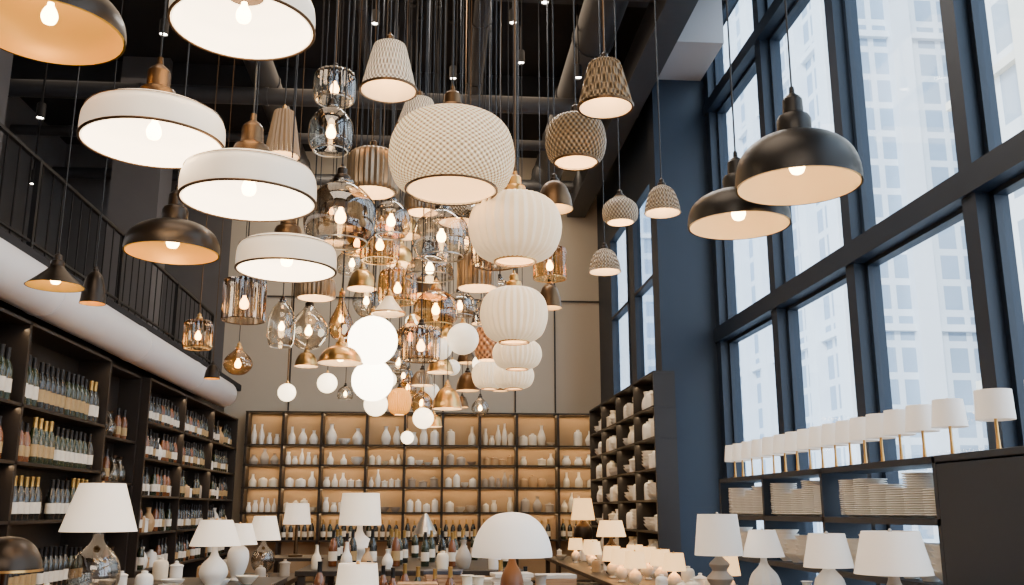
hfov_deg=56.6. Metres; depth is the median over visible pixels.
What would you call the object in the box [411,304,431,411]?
pendant lamp
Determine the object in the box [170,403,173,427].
wine bottle
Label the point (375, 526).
wine bottle
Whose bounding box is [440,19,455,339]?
pendant lamp
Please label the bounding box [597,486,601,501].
pitcher
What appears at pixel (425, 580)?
book
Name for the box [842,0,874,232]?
window
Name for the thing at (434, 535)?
wine bottle
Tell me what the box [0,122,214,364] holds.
balcony railing
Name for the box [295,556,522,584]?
display table
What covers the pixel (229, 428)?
wine bottle
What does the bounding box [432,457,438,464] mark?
pitcher
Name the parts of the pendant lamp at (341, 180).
lamp shade, light bulb, cord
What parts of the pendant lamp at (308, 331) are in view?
lamp shade, light bulb, cord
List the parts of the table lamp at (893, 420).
lamp shade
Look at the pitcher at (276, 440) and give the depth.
19.15 m
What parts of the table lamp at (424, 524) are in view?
lamp shade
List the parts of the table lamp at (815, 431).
lamp shade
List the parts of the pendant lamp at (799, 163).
cord, light bulb, lamp shade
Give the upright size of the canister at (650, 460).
0.284 m
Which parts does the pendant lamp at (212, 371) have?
lamp shade, cord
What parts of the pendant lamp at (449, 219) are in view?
lamp shade, cord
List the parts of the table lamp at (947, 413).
lamp shade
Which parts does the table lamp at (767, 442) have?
lamp shade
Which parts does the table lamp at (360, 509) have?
lamp shade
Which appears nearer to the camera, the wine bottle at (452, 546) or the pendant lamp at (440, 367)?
the wine bottle at (452, 546)
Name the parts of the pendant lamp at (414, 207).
lamp shade, cord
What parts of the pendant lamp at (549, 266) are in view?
cord, light bulb, lamp shade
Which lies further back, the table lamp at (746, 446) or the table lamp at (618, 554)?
the table lamp at (746, 446)
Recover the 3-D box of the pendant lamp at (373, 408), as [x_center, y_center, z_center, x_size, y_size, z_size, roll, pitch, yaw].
[-1.480,-1.928,11.043,0.260,6.710,0.260,1,-13,-5]
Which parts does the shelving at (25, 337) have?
panel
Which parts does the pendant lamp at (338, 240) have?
lamp shade, cord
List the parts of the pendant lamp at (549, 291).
cord, lamp shade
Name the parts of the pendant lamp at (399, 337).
cord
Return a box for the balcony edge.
[0,237,236,406]
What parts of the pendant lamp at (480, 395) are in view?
cord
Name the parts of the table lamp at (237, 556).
lamp shade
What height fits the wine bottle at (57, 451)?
0.415 m
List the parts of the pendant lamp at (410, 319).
lamp shade, cord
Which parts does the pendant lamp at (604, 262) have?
cord, lamp shade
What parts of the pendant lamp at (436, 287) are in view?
lamp shade, light bulb, cord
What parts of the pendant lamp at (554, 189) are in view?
cord, lamp shade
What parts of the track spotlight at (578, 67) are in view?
rod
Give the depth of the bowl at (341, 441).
19.22 m
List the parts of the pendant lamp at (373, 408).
lamp shade, cord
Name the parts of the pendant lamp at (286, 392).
lamp shade, cord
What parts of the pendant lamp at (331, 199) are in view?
lamp shade, light bulb, cord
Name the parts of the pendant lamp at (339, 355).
lamp shade, cord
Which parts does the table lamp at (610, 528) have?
lamp shade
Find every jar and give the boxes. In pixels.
[134,570,152,584]
[142,516,144,531]
[146,550,156,566]
[152,557,168,579]
[185,484,189,496]
[255,565,265,576]
[258,477,267,486]
[268,478,277,486]
[285,478,293,486]
[295,478,305,486]
[369,455,374,464]
[376,455,380,464]
[406,499,412,511]
[407,456,413,464]
[415,499,420,511]
[423,503,429,511]
[430,429,438,444]
[432,498,437,511]
[436,551,448,568]
[445,477,451,486]
[445,501,453,511]
[446,429,454,444]
[446,453,453,464]
[453,474,459,486]
[456,456,464,464]
[469,478,475,486]
[482,478,487,486]
[483,503,488,511]
[488,476,494,486]
[488,558,500,569]
[508,432,513,444]
[519,435,527,444]
[519,478,527,486]
[521,498,529,511]
[528,433,536,444]
[528,475,536,486]
[538,478,545,486]
[573,430,581,445]
[581,550,586,560]
[592,559,600,571]
[596,464,601,478]
[598,442,601,454]
[606,437,610,451]
[607,461,616,476]
[609,435,615,450]
[610,485,615,501]
[613,485,617,500]
[623,403,631,418]
[626,510,631,528]
[630,538,636,544]
[632,484,635,499]
[642,421,648,439]
[644,480,654,499]
[645,390,652,407]
[650,541,657,548]
[651,421,653,436]
[651,451,654,467]
[655,574,667,584]
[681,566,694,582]
[685,579,699,584]
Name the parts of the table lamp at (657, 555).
lamp shade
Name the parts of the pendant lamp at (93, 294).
lamp shade, cord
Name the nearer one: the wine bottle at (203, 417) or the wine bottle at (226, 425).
the wine bottle at (203, 417)
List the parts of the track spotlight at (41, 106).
rod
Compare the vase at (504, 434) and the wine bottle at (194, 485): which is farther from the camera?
the vase at (504, 434)
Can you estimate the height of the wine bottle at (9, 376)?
0.500 m
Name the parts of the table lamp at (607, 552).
lamp shade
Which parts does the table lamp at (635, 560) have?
lamp shade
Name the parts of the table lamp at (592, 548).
lamp shade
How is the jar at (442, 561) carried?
on the display table at (480, 567)
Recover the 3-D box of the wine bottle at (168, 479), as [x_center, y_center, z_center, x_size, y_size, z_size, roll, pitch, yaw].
[-5.216,2.892,14.371,0.096,0.379,0.096,1,-13,-5]
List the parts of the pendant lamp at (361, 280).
lamp shade, cord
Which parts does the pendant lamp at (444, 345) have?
cord, lamp shade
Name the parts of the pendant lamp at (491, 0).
cord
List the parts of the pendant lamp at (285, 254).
lamp shade, light bulb, cord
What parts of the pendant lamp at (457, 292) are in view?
light bulb, lamp shade, cord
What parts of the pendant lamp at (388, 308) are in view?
lamp shade, cord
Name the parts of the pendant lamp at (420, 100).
lamp shade, cord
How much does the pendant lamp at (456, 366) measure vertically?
6.060 m
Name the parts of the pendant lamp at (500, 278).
cord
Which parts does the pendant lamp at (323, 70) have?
light bulb, lamp shade, cord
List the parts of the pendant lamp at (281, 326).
light bulb, lamp shade, cord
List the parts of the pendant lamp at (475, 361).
lamp shade, cord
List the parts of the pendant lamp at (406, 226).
lamp shade, cord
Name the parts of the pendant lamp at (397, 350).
cord, lamp shade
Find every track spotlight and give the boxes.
[30,66,47,185]
[35,63,47,119]
[158,0,168,36]
[372,0,379,25]
[449,65,455,79]
[509,0,512,24]
[519,2,524,64]
[541,0,548,4]
[575,4,582,79]
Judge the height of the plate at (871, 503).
0.029 m
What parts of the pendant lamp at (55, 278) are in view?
lamp shade, light bulb, cord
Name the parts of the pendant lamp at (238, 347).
light bulb, lamp shade, cord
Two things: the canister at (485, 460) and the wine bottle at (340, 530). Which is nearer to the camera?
the wine bottle at (340, 530)
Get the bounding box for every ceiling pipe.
[8,78,639,117]
[10,124,545,150]
[52,166,572,191]
[243,60,312,173]
[353,0,384,146]
[464,0,493,94]
[531,0,628,191]
[612,0,657,1]
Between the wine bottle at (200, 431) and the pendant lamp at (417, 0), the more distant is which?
the wine bottle at (200, 431)
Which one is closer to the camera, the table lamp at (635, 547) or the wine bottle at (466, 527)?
the table lamp at (635, 547)
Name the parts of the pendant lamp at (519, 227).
lamp shade, cord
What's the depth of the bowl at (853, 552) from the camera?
8.23 m
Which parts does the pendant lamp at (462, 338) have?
lamp shade, cord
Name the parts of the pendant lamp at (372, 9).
cord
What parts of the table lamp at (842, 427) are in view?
lamp shade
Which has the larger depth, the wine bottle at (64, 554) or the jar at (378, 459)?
the jar at (378, 459)
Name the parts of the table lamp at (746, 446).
lamp shade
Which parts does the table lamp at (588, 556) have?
lamp shade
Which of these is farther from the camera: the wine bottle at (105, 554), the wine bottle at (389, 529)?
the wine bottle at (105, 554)
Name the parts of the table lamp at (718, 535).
lamp shade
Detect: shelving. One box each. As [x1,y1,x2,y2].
[0,307,112,584]
[92,363,141,581]
[125,378,237,577]
[239,411,591,584]
[589,370,680,581]
[719,456,946,584]
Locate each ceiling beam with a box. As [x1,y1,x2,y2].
[10,57,560,97]
[494,0,648,7]
[567,0,697,217]
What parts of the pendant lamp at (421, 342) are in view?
lamp shade, cord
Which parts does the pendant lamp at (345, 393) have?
cord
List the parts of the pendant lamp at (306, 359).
lamp shade, cord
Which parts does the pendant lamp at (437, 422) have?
cord, lamp shade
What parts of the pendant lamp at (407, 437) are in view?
lamp shade, cord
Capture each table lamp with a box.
[0,536,43,584]
[58,481,136,584]
[189,518,240,584]
[227,522,256,580]
[251,515,280,576]
[283,503,310,556]
[336,561,378,584]
[339,492,380,561]
[413,513,436,558]
[472,512,551,584]
[568,537,582,562]
[571,498,594,551]
[582,539,596,565]
[584,541,601,568]
[596,519,625,572]
[602,545,619,577]
[611,547,629,581]
[624,550,646,584]
[627,544,642,570]
[639,546,655,578]
[650,548,669,576]
[662,552,685,584]
[695,512,743,584]
[723,556,740,584]
[725,445,744,476]
[732,443,750,476]
[741,441,760,475]
[742,528,784,584]
[751,439,771,474]
[762,436,783,472]
[773,434,795,471]
[784,431,807,470]
[796,428,820,468]
[803,531,853,584]
[808,426,833,467]
[821,423,847,466]
[835,420,862,464]
[849,417,878,462]
[854,528,934,584]
[865,413,896,461]
[883,409,915,459]
[905,404,939,456]
[931,398,968,453]
[973,388,1016,448]
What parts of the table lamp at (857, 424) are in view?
lamp shade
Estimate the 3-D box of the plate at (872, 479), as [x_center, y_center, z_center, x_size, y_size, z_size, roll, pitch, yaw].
[3.074,1.615,8.154,0.280,0.029,0.280,1,-13,-5]
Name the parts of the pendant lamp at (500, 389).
lamp shade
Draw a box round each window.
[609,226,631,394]
[632,180,652,380]
[714,0,735,86]
[716,59,755,319]
[723,0,988,574]
[728,317,771,476]
[766,0,773,10]
[768,0,807,282]
[786,274,846,584]
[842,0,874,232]
[865,208,962,530]
[967,0,1001,153]
[989,173,1023,445]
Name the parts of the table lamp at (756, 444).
lamp shade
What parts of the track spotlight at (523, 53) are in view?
rod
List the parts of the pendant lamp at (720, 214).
cord, light bulb, lamp shade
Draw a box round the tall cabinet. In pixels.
[934,446,1023,584]
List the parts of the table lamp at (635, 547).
lamp shade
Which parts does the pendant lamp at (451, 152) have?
lamp shade, cord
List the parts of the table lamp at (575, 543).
lamp shade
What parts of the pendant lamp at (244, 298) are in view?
lamp shade, cord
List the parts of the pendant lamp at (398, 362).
cord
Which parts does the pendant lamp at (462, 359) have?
lamp shade, cord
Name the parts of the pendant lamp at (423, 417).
lamp shade, cord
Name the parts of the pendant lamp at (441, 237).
lamp shade, light bulb, cord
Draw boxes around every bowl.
[96,579,115,584]
[161,578,184,583]
[220,578,229,584]
[236,575,258,583]
[338,440,350,443]
[351,460,362,464]
[390,508,399,511]
[455,508,464,511]
[466,508,475,511]
[467,461,475,464]
[556,555,565,558]
[641,451,651,453]
[648,524,654,530]
[739,527,752,530]
[740,531,747,535]
[773,529,798,533]
[777,534,798,538]
[781,552,791,560]
[784,539,796,543]
[784,543,797,548]
[784,548,796,552]
[785,552,802,562]
[794,535,807,539]
[795,540,806,544]
[795,544,805,549]
[795,549,804,553]
[796,554,804,562]
[846,538,858,544]
[848,544,857,549]
[850,550,856,554]
[920,569,939,581]
[924,543,938,549]
[926,550,933,556]
[929,544,939,551]
[930,551,940,557]
[930,557,940,564]
[931,563,941,570]
[933,570,942,581]
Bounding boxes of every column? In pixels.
[0,49,12,155]
[102,56,172,329]
[646,76,722,576]
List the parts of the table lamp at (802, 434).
lamp shade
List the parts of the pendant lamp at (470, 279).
lamp shade, cord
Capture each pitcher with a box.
[246,502,250,511]
[252,500,257,511]
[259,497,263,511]
[266,433,271,443]
[274,434,279,443]
[285,452,290,463]
[292,456,297,463]
[306,452,310,463]
[313,455,317,463]
[322,497,328,511]
[323,477,329,486]
[330,502,336,511]
[408,432,417,444]
[420,428,427,444]
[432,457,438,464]
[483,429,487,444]
[489,435,494,444]
[491,500,496,511]
[495,478,500,486]
[508,475,512,486]
[520,457,526,464]
[562,456,570,464]
[574,457,582,464]
[586,454,589,464]
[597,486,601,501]
[608,410,615,425]
[614,509,617,519]
[628,427,633,444]
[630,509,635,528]
[631,425,633,442]
[642,391,649,409]
[647,419,653,437]
[648,539,656,546]
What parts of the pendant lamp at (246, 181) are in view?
lamp shade, light bulb, cord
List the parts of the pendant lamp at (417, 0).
cord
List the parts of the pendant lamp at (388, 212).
cord, lamp shade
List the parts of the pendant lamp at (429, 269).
light bulb, lamp shade, cord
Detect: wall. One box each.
[0,97,66,259]
[0,300,223,411]
[55,144,600,547]
[597,102,648,402]
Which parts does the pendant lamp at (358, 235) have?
cord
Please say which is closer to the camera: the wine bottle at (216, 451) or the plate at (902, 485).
the plate at (902, 485)
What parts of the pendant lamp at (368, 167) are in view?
lamp shade, cord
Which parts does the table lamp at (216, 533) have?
lamp shade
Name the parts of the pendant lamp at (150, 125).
lamp shade, light bulb, cord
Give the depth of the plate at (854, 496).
8.04 m
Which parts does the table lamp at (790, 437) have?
lamp shade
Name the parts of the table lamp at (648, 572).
lamp shade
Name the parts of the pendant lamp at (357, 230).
lamp shade, cord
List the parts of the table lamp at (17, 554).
lamp shade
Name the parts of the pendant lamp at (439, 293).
lamp shade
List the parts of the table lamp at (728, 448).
lamp shade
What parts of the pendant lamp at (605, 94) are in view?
cord, lamp shade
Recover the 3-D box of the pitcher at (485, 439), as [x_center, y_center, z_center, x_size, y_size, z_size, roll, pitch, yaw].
[-0.546,2.975,19.524,0.093,0.351,0.093,-12,-18,43]
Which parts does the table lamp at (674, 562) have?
lamp shade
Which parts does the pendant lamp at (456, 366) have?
lamp shade, cord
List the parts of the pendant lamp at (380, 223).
light bulb, lamp shade, cord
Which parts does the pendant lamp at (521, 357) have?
lamp shade, cord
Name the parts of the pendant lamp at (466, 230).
cord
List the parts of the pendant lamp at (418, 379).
lamp shade, cord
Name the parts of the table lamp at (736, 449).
lamp shade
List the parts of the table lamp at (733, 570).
lamp shade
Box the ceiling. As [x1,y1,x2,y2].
[13,0,738,157]
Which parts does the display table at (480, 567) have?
leg, leg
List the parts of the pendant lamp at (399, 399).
lamp shade, cord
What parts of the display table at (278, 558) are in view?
leg, leg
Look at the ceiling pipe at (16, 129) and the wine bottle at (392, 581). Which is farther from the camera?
the ceiling pipe at (16, 129)
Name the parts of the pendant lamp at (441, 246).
lamp shade, cord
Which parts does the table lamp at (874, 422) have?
lamp shade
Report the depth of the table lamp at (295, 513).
15.71 m
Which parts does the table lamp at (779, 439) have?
lamp shade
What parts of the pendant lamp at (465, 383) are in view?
lamp shade, cord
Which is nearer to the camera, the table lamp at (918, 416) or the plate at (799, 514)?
the table lamp at (918, 416)
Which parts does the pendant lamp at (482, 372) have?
lamp shade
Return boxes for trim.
[0,227,240,390]
[267,295,598,302]
[287,219,298,410]
[371,200,376,308]
[442,228,446,411]
[553,252,555,412]
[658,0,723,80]
[703,0,810,115]
[704,46,745,478]
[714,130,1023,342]
[752,0,816,577]
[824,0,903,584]
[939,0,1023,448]
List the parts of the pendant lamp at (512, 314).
lamp shade, cord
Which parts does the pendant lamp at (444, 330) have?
lamp shade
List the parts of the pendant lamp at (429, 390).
lamp shade, cord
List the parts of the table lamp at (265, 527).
lamp shade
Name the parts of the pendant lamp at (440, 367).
lamp shade, cord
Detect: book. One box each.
[397,581,437,584]
[423,569,462,574]
[423,577,461,582]
[424,574,462,578]
[472,577,491,582]
[490,572,533,577]
[491,577,530,581]
[491,581,532,584]
[535,573,576,578]
[535,578,576,582]
[535,581,576,584]
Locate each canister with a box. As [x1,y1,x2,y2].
[115,571,127,584]
[144,516,148,531]
[169,561,183,578]
[279,559,290,576]
[348,479,353,486]
[355,479,361,486]
[382,480,387,486]
[389,478,393,486]
[395,479,400,486]
[408,477,415,486]
[419,480,426,486]
[430,476,437,486]
[483,457,488,464]
[490,456,497,464]
[499,458,504,464]
[507,455,512,464]
[538,458,545,464]
[545,503,553,511]
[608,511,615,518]
[629,456,634,471]
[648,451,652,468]
[654,515,657,530]
[693,573,706,584]
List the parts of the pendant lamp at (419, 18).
lamp shade, cord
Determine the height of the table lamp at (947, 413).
0.425 m
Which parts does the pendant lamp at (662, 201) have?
cord, lamp shade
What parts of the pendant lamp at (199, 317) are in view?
light bulb, lamp shade, cord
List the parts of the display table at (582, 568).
leg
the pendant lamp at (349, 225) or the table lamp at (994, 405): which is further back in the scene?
the pendant lamp at (349, 225)
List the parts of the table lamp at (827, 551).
lamp shade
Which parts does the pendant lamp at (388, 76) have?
lamp shade, cord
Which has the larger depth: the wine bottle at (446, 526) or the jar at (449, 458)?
the jar at (449, 458)
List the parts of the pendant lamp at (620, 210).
cord, lamp shade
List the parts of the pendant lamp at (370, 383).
lamp shade, cord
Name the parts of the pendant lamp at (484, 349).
lamp shade, cord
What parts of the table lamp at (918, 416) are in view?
lamp shade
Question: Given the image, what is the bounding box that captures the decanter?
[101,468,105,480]
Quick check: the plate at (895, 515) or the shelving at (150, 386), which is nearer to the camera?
the plate at (895, 515)
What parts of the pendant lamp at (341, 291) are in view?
lamp shade, cord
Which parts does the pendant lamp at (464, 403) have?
lamp shade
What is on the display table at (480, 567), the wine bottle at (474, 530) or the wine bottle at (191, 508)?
the wine bottle at (474, 530)
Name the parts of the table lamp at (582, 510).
lamp shade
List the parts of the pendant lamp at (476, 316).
lamp shade, cord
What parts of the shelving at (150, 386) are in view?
panel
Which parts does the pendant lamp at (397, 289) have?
light bulb, lamp shade, cord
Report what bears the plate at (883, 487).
on the plate at (868, 489)
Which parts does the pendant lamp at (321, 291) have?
lamp shade, cord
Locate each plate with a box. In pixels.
[728,488,751,489]
[728,491,745,492]
[770,483,796,484]
[770,485,796,486]
[770,490,791,491]
[770,492,792,493]
[771,488,796,489]
[771,513,787,515]
[781,513,797,515]
[792,513,808,515]
[801,482,819,484]
[802,484,819,485]
[803,513,819,515]
[839,486,856,487]
[839,488,856,489]
[839,494,855,496]
[840,490,856,491]
[840,492,855,494]
[840,499,858,500]
[840,501,858,502]
[840,503,857,504]
[841,509,859,511]
[842,514,862,516]
[852,481,886,482]
[853,478,886,480]
[853,483,887,484]
[853,485,871,487]
[854,487,871,489]
[854,492,871,493]
[854,494,872,495]
[854,496,872,497]
[854,505,872,506]
[854,509,875,511]
[855,498,870,500]
[855,501,874,502]
[855,503,873,504]
[855,507,872,508]
[856,512,874,513]
[856,514,877,516]
[868,489,890,490]
[869,484,903,486]
[869,486,902,488]
[869,491,889,492]
[869,493,887,495]
[869,498,889,499]
[869,500,887,502]
[870,496,890,497]
[870,505,889,506]
[870,507,889,508]
[871,503,891,504]
[871,509,891,511]
[871,512,890,513]
[871,514,896,517]
[885,488,906,489]
[886,490,905,492]
[886,493,907,494]
[886,495,906,497]
[886,497,908,499]
[886,500,907,501]
[886,502,905,504]
[887,505,908,506]
[887,507,906,508]
[887,509,909,511]
[887,512,907,513]
[887,514,913,517]
[901,472,932,474]
[901,477,932,479]
[902,475,932,477]
[902,480,932,481]
[902,482,933,484]
[902,485,933,486]
[903,487,933,489]
[903,490,925,491]
[903,492,926,494]
[903,494,928,496]
[903,497,926,499]
[904,499,928,501]
[904,502,926,503]
[904,504,928,506]
[904,507,927,508]
[905,509,928,511]
[905,512,926,513]
[905,514,933,517]
[924,504,935,506]
[924,509,935,511]
[924,514,936,518]
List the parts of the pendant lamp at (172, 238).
lamp shade, light bulb, cord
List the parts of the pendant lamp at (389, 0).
cord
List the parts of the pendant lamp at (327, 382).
lamp shade, cord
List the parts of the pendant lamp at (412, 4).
lamp shade, cord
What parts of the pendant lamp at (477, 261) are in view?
lamp shade, cord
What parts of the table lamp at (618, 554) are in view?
lamp shade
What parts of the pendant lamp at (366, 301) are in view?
light bulb, cord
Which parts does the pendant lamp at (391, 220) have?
light bulb, cord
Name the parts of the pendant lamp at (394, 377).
lamp shade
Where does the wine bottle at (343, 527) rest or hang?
on the shelving at (559, 429)
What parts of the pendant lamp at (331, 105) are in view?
light bulb, lamp shade, cord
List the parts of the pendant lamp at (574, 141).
cord, lamp shade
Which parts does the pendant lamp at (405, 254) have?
lamp shade, cord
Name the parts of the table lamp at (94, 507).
lamp shade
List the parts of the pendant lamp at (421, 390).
lamp shade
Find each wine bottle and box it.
[0,344,6,397]
[0,416,3,458]
[4,347,12,399]
[8,573,13,584]
[11,476,18,520]
[13,573,19,584]
[16,476,24,520]
[17,421,24,461]
[19,573,25,584]
[22,477,30,520]
[23,423,30,461]
[24,373,28,403]
[25,573,30,584]
[26,355,33,404]
[28,477,35,519]
[29,417,39,462]
[30,572,36,584]
[31,357,39,406]
[34,477,41,519]
[36,548,43,584]
[37,362,46,408]
[37,419,44,463]
[42,547,49,584]
[43,421,49,464]
[43,480,55,519]
[44,363,51,409]
[47,421,54,464]
[48,546,54,584]
[49,366,56,410]
[53,427,60,465]
[53,546,58,584]
[54,368,61,412]
[54,479,60,519]
[57,547,63,584]
[59,369,65,413]
[59,428,65,466]
[59,480,65,519]
[62,545,68,584]
[63,480,70,519]
[64,372,72,415]
[64,429,69,466]
[67,547,74,584]
[69,430,74,467]
[69,478,75,503]
[70,374,76,416]
[73,431,78,467]
[73,547,78,583]
[75,374,81,417]
[75,479,79,489]
[77,547,82,582]
[78,432,83,468]
[79,376,85,418]
[82,433,87,468]
[84,379,89,419]
[86,434,93,469]
[88,381,94,421]
[93,382,98,422]
[99,542,108,574]
[102,449,109,480]
[112,408,121,437]
[120,410,127,438]
[137,540,143,569]
[139,501,142,532]
[142,468,145,494]
[144,467,148,494]
[145,430,149,457]
[148,395,152,420]
[148,429,153,457]
[149,468,156,495]
[152,397,155,421]
[152,433,155,458]
[152,502,158,530]
[154,539,160,559]
[155,397,158,422]
[155,434,158,459]
[156,468,159,495]
[158,398,161,423]
[158,502,161,530]
[159,470,162,495]
[160,434,165,460]
[160,538,164,556]
[161,399,164,424]
[161,503,164,530]
[162,469,166,495]
[163,537,167,559]
[164,399,167,425]
[165,435,169,461]
[165,503,171,529]
[166,400,170,426]
[166,471,170,495]
[168,437,171,461]
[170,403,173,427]
[171,437,174,461]
[173,406,176,428]
[173,437,177,462]
[175,538,178,560]
[176,407,179,429]
[177,503,180,529]
[177,536,181,561]
[180,473,182,496]
[180,505,183,528]
[180,537,183,561]
[182,442,185,464]
[182,471,185,496]
[182,504,185,528]
[183,537,185,560]
[185,410,189,432]
[185,442,188,464]
[185,504,188,528]
[185,534,188,560]
[187,443,190,464]
[187,505,190,528]
[189,411,192,433]
[189,535,194,558]
[190,444,192,465]
[190,504,193,528]
[191,413,194,434]
[191,474,197,497]
[192,442,195,465]
[193,505,195,527]
[194,412,197,435]
[194,547,197,558]
[195,444,197,466]
[195,505,197,527]
[196,415,199,435]
[196,474,199,497]
[197,446,199,466]
[197,504,200,524]
[199,416,201,436]
[199,444,202,467]
[201,415,204,437]
[202,447,204,467]
[203,417,205,437]
[205,419,208,438]
[207,547,211,555]
[210,476,214,498]
[211,504,214,519]
[212,449,217,469]
[214,478,216,498]
[215,421,219,442]
[216,451,218,470]
[217,478,221,498]
[217,506,221,519]
[218,451,220,470]
[220,452,222,471]
[220,504,223,519]
[221,479,223,498]
[222,425,225,444]
[222,452,225,471]
[223,477,225,498]
[224,451,227,471]
[225,425,227,444]
[225,479,227,498]
[227,427,229,445]
[229,428,231,445]
[281,524,285,539]
[288,524,292,539]
[294,524,299,539]
[302,524,306,539]
[308,518,313,539]
[313,561,324,584]
[320,519,325,539]
[327,520,332,539]
[328,530,337,566]
[334,520,338,536]
[335,529,340,559]
[339,529,343,558]
[341,525,345,539]
[343,533,350,553]
[348,525,352,538]
[349,529,356,561]
[366,525,371,538]
[368,529,376,562]
[373,525,377,539]
[379,565,387,584]
[380,520,384,539]
[387,520,391,538]
[387,529,391,548]
[388,530,393,554]
[388,567,396,584]
[391,529,399,566]
[398,531,402,564]
[400,564,408,581]
[402,530,407,562]
[405,518,409,539]
[411,528,418,557]
[412,521,415,537]
[414,566,421,581]
[418,534,422,539]
[421,532,428,566]
[428,530,434,561]
[432,569,438,584]
[433,520,436,539]
[436,528,440,556]
[438,531,445,552]
[444,520,448,539]
[445,530,450,553]
[445,567,454,584]
[448,532,455,566]
[450,520,454,536]
[453,531,457,552]
[457,520,461,539]
[459,530,464,547]
[464,519,468,539]
[470,529,477,559]
[471,519,474,539]
[498,560,502,571]
[502,559,507,566]
[546,519,550,539]
[561,519,565,539]
[568,520,571,539]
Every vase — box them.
[143,547,147,568]
[144,507,154,531]
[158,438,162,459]
[213,508,218,519]
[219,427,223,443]
[248,474,256,486]
[249,454,257,463]
[251,424,256,443]
[258,424,263,443]
[260,449,268,463]
[265,498,269,511]
[270,453,278,463]
[272,498,275,511]
[288,427,295,443]
[298,429,306,443]
[299,449,303,463]
[308,471,315,486]
[309,430,317,443]
[311,545,320,569]
[326,424,336,443]
[327,452,332,464]
[332,474,337,486]
[339,473,346,486]
[340,454,346,464]
[341,542,351,562]
[352,428,362,443]
[361,548,372,562]
[369,477,373,486]
[375,469,379,486]
[381,426,390,444]
[382,549,392,568]
[389,456,394,464]
[393,426,400,444]
[395,454,400,464]
[455,540,470,568]
[461,575,473,584]
[468,426,475,444]
[471,576,484,584]
[495,425,500,444]
[502,423,506,444]
[502,472,506,486]
[507,497,512,511]
[533,496,541,511]
[535,575,546,584]
[537,425,545,444]
[547,453,554,464]
[561,500,567,511]
[563,472,569,486]
[568,493,573,511]
[575,472,582,486]
[585,431,589,445]
[596,547,602,563]
[801,581,812,584]
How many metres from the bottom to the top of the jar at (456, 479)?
0.271 m
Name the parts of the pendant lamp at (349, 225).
lamp shade, cord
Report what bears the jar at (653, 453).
on the shelving at (666, 506)
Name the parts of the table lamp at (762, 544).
lamp shade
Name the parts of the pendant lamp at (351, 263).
light bulb, cord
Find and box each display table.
[80,577,287,584]
[243,573,296,584]
[261,555,327,584]
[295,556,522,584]
[544,556,668,584]
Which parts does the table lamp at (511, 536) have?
lamp shade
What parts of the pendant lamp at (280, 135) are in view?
lamp shade, cord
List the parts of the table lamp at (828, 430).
lamp shade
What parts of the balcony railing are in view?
post, rail, post, post, post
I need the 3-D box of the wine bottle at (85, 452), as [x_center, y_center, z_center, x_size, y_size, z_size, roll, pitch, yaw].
[-4.918,1.823,10.888,0.103,0.408,0.103,1,-13,-5]
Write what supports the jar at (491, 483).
on the shelving at (559, 429)
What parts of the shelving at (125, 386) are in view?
panel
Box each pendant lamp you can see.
[0,0,126,65]
[24,66,84,292]
[76,0,225,168]
[79,0,122,305]
[122,43,219,264]
[167,0,315,60]
[177,61,316,221]
[182,56,219,350]
[203,59,234,379]
[221,61,266,324]
[223,221,252,374]
[234,54,336,282]
[266,58,299,160]
[267,55,296,348]
[278,51,304,400]
[288,0,327,349]
[294,5,323,367]
[295,0,335,301]
[303,0,376,250]
[308,0,353,157]
[313,0,355,108]
[317,0,343,392]
[317,0,362,366]
[320,0,341,222]
[320,18,346,245]
[329,0,354,339]
[336,0,367,276]
[337,33,359,400]
[340,0,362,231]
[341,0,372,255]
[345,9,372,345]
[346,0,368,256]
[347,0,376,291]
[347,0,397,199]
[348,0,397,365]
[351,0,393,400]
[352,0,379,316]
[359,0,417,103]
[360,0,399,264]
[364,0,388,415]
[371,25,405,317]
[374,0,403,238]
[375,0,410,239]
[378,0,416,306]
[381,0,394,321]
[386,0,398,364]
[386,0,414,268]
[388,0,514,205]
[388,9,410,414]
[390,0,399,385]
[391,10,420,240]
[392,19,408,372]
[394,2,415,384]
[395,0,408,354]
[395,0,433,126]
[396,0,418,346]
[400,0,417,395]
[401,0,440,363]
[401,7,417,443]
[405,0,439,217]
[405,0,453,282]
[405,16,423,326]
[409,0,438,298]
[410,1,433,386]
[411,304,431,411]
[412,0,469,262]
[413,0,457,327]
[413,1,433,428]
[423,0,447,266]
[424,3,440,399]
[426,0,453,374]
[426,17,447,300]
[430,15,436,325]
[430,315,441,427]
[432,25,461,409]
[438,0,472,228]
[440,12,451,359]
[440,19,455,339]
[443,0,476,318]
[447,0,478,354]
[448,0,459,375]
[448,242,450,380]
[453,0,470,249]
[456,0,478,391]
[457,0,474,363]
[457,0,497,292]
[459,1,480,240]
[459,7,468,407]
[468,0,561,267]
[471,0,512,270]
[471,15,485,325]
[471,61,488,416]
[472,22,483,366]
[472,77,499,389]
[474,0,491,326]
[474,18,497,361]
[480,0,547,345]
[492,0,507,391]
[492,0,541,370]
[493,366,533,390]
[498,0,506,281]
[508,0,508,183]
[517,0,517,174]
[518,0,518,174]
[521,0,522,285]
[533,0,566,282]
[538,0,539,192]
[540,0,561,310]
[540,0,573,214]
[545,0,605,170]
[577,0,633,119]
[588,0,621,275]
[602,0,637,226]
[644,0,680,218]
[688,0,791,239]
[735,0,863,205]
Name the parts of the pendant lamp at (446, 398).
lamp shade, cord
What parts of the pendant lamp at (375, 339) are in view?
lamp shade, cord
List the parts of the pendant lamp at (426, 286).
lamp shade, cord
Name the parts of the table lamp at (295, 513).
lamp shade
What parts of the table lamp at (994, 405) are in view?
lamp shade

